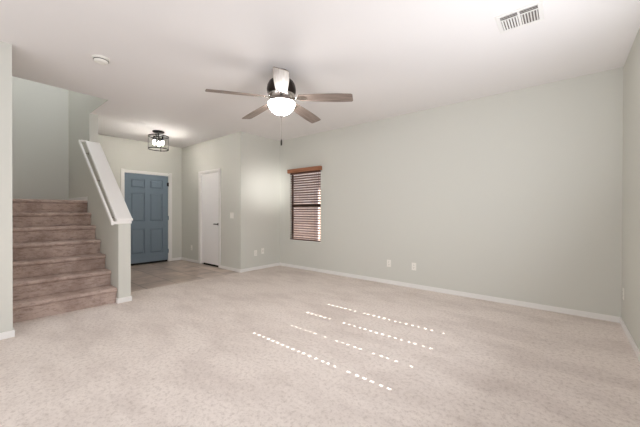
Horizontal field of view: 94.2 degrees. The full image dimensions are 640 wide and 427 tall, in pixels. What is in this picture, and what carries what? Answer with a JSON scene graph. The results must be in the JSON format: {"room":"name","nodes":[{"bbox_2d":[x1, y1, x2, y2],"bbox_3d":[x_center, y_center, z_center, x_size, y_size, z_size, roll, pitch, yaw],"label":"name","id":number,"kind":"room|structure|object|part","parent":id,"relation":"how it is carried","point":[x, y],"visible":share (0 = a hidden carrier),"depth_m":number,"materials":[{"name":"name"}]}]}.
{"room":"living room","nodes":[
{"label":"living room","id":0,"kind":"room"},
{"bbox_2d":[0,41,12,332],"bbox_3d":[-3.833,-0.207,1.727,0.120,2.740,2.846,0,0,39],"label":"wall","id":1,"kind":"structure","parent":0,"point":[6,239],"depth_m":2.76,"materials":[{"name":"grey paint"}]},
{"bbox_2d":[0,327,14,339],"bbox_3d":[-3.782,1.131,1.776,0.114,0.064,2.740,0,0,39],"label":"baseboard","id":2,"kind":"structure","parent":1,"relation":"attached to","point":[9,334],"depth_m":2.76,"materials":[{"name":"white paint"}]},
{"bbox_2d":[12,76,181,257],"bbox_3d":[-4.441,-1.413,6.108,0.120,5.100,3.401,0,0,39],"label":"wall","id":3,"kind":"structure","parent":0,"point":[40,112],"depth_m":5.47,"materials":[{"name":"grey paint"}]},
{"bbox_2d":[121,168,171,265],"bbox_3d":[-3.908,0.096,6.728,0.174,2.103,1.065,0,0,39],"label":"door","id":4,"kind":"structure","parent":3,"relation":"in","point":[147,196],"depth_m":6.74,"materials":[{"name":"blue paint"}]},
{"bbox_3d":[-4.023,-0.664,6.564,0.016,0.176,0.258,0,0,39],"label":"panel","id":5,"kind":"part","parent":4,"relation":"part of","materials":[{"name":"blue paint"}]},
{"bbox_3d":[-4.024,-0.142,6.567,0.016,0.621,0.258,0,0,39],"label":"panel","id":6,"kind":"part","parent":4,"relation":"part of","materials":[{"name":"blue paint"}]},
{"bbox_3d":[-4.027,0.618,6.571,0.016,0.541,0.258,0,0,39],"label":"panel","id":7,"kind":"part","parent":4,"relation":"part of","materials":[{"name":"blue paint"}]},
{"bbox_3d":[-3.777,-0.665,6.863,0.016,0.176,0.258,0,0,39],"label":"panel","id":8,"kind":"part","parent":4,"relation":"part of","materials":[{"name":"blue paint"}]},
{"bbox_3d":[-3.779,-0.143,6.866,0.016,0.621,0.258,0,0,39],"label":"panel","id":9,"kind":"part","parent":4,"relation":"part of","materials":[{"name":"blue paint"}]},
{"bbox_3d":[-3.781,0.617,6.870,0.016,0.541,0.258,0,0,39],"label":"panel","id":10,"kind":"part","parent":4,"relation":"part of","materials":[{"name":"blue paint"}]},
{"bbox_2d":[68,90,130,297],"bbox_3d":[-3.635,-1.403,4.765,2.831,5.100,0.140,0,0,39],"label":"wall","id":11,"kind":"structure","parent":0,"point":[115,239],"depth_m":4.55,"materials":[{"name":"grey paint"}]},
{"bbox_2d":[68,197,87,199],"bbox_3d":[-4.250,-0.243,5.207,1.331,0.066,0.014,0,0,39],"label":"baseboard","id":12,"kind":"structure","parent":11,"relation":"attached to","point":[79,198],"depth_m":5.04,"materials":[{"name":"white paint"}]},
{"bbox_2d":[78,140,118,224],"bbox_3d":[-3.217,-0.518,4.298,1.607,1.323,0.107,0,0,39],"label":"handrail","id":13,"kind":"object","parent":11,"relation":"attached to","point":[110,217],"visible":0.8,"depth_m":4.17,"materials":[{"name":"white paint"}]},
{"bbox_2d":[86,141,132,223],"bbox_3d":[-3.088,-0.509,4.317,1.451,1.274,0.187,0,0,39],"label":"trim","id":14,"kind":"structure","parent":11,"relation":"attached to","point":[120,211],"depth_m":4.22,"materials":[{"name":"white paint"}]},
{"bbox_2d":[116,296,131,303],"bbox_3d":[-3.636,1.115,4.774,2.845,0.064,0.168,0,0,39],"label":"baseboard","id":15,"kind":"structure","parent":11,"relation":"attached to","point":[129,298],"depth_m":3.86,"materials":[{"name":"white paint"}]},
{"bbox_2d":[182,133,236,267],"bbox_3d":[-2.474,-0.230,6.620,2.283,2.740,0.120,0,0,39],"label":"wall","id":16,"kind":"structure","parent":0,"point":[221,152],"depth_m":6.36,"materials":[{"name":"grey paint"}]},
{"bbox_2d":[198,168,220,267],"bbox_3d":[-2.385,0.099,6.531,0.887,2.090,0.146,0,0,39],"label":"door","id":17,"kind":"structure","parent":16,"relation":"in","point":[209,181],"depth_m":6.54,"materials":[{"name":"white paint"}]},
{"bbox_2d":[181,257,239,271],"bbox_3d":[-2.474,1.108,6.538,2.403,0.064,0.014,0,0,39],"label":"baseboard","id":18,"kind":"structure","parent":16,"relation":"attached to","point":[182,258],"depth_m":6.15,"materials":[{"name":"white paint"}]},
{"bbox_2d":[237,131,279,268],"bbox_3d":[-1.258,-0.224,6.208,0.120,2.740,1.027,0,0,39],"label":"wall","id":19,"kind":"structure","parent":0,"point":[258,157],"depth_m":6.09,"materials":[{"name":"grey paint"}]},
{"bbox_2d":[240,263,279,272],"bbox_3d":[-1.219,1.114,6.162,0.014,0.064,1.027,0,0,39],"label":"baseboard","id":20,"kind":"structure","parent":19,"relation":"attached to","point":[274,264],"depth_m":6.11,"materials":[{"name":"white paint"}]},
{"bbox_2d":[0,260,639,426],"bbox_3d":[-1.951,1.212,2.974,7.976,0.100,7.154,0,0,39],"label":"floor","id":21,"kind":"structure","parent":0,"point":[276,346],"depth_m":2.37,"materials":[{"name":"beige carpet"}]},
{"bbox_2d":[12,199,116,322],"bbox_3d":[-4.001,0.471,4.361,2.790,1.354,1.003,0,0,39],"label":"staircase","id":22,"kind":"structure","parent":21,"relation":"on","point":[59,264],"depth_m":3.84,"materials":[{"name":"carpet"}]},
{"bbox_2d":[0,0,639,147],"bbox_3d":[-1.943,-1.588,2.958,7.976,0.020,7.154,0,0,39],"label":"ceiling","id":23,"kind":"structure","parent":0,"point":[394,57],"depth_m":2.88,"materials":[{"name":"white paint"}]},
{"bbox_2d":[92,55,109,64],"bbox_3d":[-2.231,-1.556,3.031,0.150,0.046,0.150,0,0,39],"label":"smoke detector","id":24,"kind":"object","parent":23,"relation":"attached to","point":[99,59],"visible":1,"depth_m":3.00,"materials":[{"name":"white plastic"}]},
{"bbox_2d":[148,130,168,151],"bbox_3d":[-3.147,-1.418,5.797,0.356,0.358,0.356,0,0,39],"label":"ceiling light","id":25,"kind":"object","parent":23,"relation":"hanging from","point":[158,132],"visible":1,"depth_m":5.77,"materials":[{"name":"black metal"}]},
{"bbox_2d":[205,67,352,145],"bbox_3d":[-0.438,-1.165,3.347,1.511,0.822,1.522,0,0,39],"label":"ceiling fan","id":26,"kind":"object","parent":23,"relation":"hanging from","point":[281,90],"visible":1,"depth_m":3.20,"materials":[{"name":"brown wood"}]},
{"bbox_3d":[-0.871,-1.252,3.099,0.605,0.007,0.154,-4,14,-25],"label":"blade","id":27,"kind":"part","parent":26,"relation":"part of","materials":[{"name":"brown wood"}]},
{"bbox_3d":[-0.761,-1.254,3.662,0.154,0.007,0.605,-16,8,-43],"label":"blade","id":28,"kind":"part","parent":26,"relation":"part of","materials":[{"name":"brown wood"}]},
{"bbox_3d":[-0.369,-1.248,2.820,0.154,0.007,0.605,12,3,-8],"label":"blade","id":29,"kind":"part","parent":26,"relation":"part of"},
{"bbox_3d":[-0.428,-1.162,3.305,0.302,0.134,0.302,0,0,39],"label":"lamp shade","id":30,"kind":"part","parent":26,"relation":"part of","materials":[{"name":"white glass"}]},
{"bbox_3d":[-0.191,-1.253,3.732,0.154,0.007,0.605,-13,-10,28],"label":"blade","id":31,"kind":"part","parent":26,"relation":"part of","materials":[{"name":"brown wood"}]},
{"bbox_3d":[0.051,-1.250,3.212,0.605,0.007,0.154,4,-11,11],"label":"blade","id":32,"kind":"part","parent":26,"relation":"part of","materials":[{"name":"brown wood"}]},
{"bbox_2d":[495,0,543,33],"bbox_3d":[1.599,-1.560,2.383,0.304,0.010,0.280,0,0,39],"label":"ceiling vent","id":33,"kind":"object","parent":23,"relation":"in","point":[532,13],"visible":1,"depth_m":2.37,"materials":[{"name":"white metal"}]},
{"bbox_2d":[280,67,622,316],"bbox_3d":[1.205,-0.210,4.912,5.573,2.740,0.095,0,0,39],"label":"wall","id":34,"kind":"structure","parent":0,"point":[516,194],"depth_m":4.01,"materials":[{"name":"grey paint"}]},
{"bbox_2d":[292,175,320,240],"bbox_3d":[-0.270,-0.156,6.155,0.850,1.450,0.036,0,0,39],"label":"window","id":35,"kind":"structure","parent":34,"relation":"in","point":[292,175],"depth_m":6.40,"materials":[{"name":"brown metal"}]},
{"bbox_2d":[287,166,321,241],"bbox_3d":[-0.313,-0.186,6.084,0.897,1.484,0.123,0,0,39],"label":"window blind","id":36,"kind":"object","parent":35,"relation":"attached to","point":[314,169],"visible":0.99,"depth_m":6.08,"materials":[{"name":"brown wood"}]},
{"bbox_3d":[-0.298,-0.844,6.115,0.842,0.045,0.046,0,0,39],"label":"head rail","id":37,"kind":"part","parent":36,"relation":"part of","materials":[{"name":"brown wood"}]},
{"bbox_3d":[-0.303,0.546,6.121,0.842,0.020,0.054,0,0,39],"label":"rail","id":38,"kind":"part","parent":36,"relation":"part of","materials":[{"name":"brown wood"}]},
{"bbox_3d":[-0.092,-0.145,5.947,0.002,1.380,0.055,0,0,39],"label":"ladder cord","id":39,"kind":"part","parent":36,"relation":"part of","materials":[{"name":"white fabric"}]},
{"bbox_2d":[279,262,619,322],"bbox_3d":[1.167,1.128,4.877,5.333,0.064,0.014,0,0,39],"label":"baseboard","id":40,"kind":"structure","parent":34,"relation":"attached to","point":[447,291],"depth_m":4.05,"materials":[{"name":"white paint"}]},
{"bbox_2d":[621,28,639,350],"bbox_3d":[1.089,-0.186,0.473,0.120,2.740,6.914,0,0,39],"label":"wall","id":41,"kind":"structure","parent":0,"point":[630,306],"depth_m":2.73,"materials":[{"name":"grey paint"}]},
{"bbox_2d":[620,317,639,361],"bbox_3d":[2.028,1.148,1.735,0.014,0.064,3.750,0,0,39],"label":"baseboard","id":42,"kind":"structure","parent":41,"relation":"attached to","point":[633,344],"depth_m":2.67,"materials":[{"name":"white paint"}]},
{"bbox_3d":[3.446,1.335,10.514,16.000,0.100,11.381,0,0,39],"label":"ground","id":43,"kind":"structure","parent":0,"visible":0},
{"bbox_2d":[294,172,320,240],"bbox_3d":[1.008,-0.889,9.100,18.000,4.350,0.150,0,0,39],"label":"wall","id":44,"kind":"structure","parent":43,"relation":"on","point":[301,225],"depth_m":10.22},
{"bbox_2d":[317,190,319,238],"bbox_3d":[-0.050,0.229,9.811,0.075,2.100,0.102,0,0,39],"label":"trim","id":45,"kind":"structure","parent":44,"relation":"attached to","point":[317,190],"depth_m":9.77,"materials":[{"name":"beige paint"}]}
]}

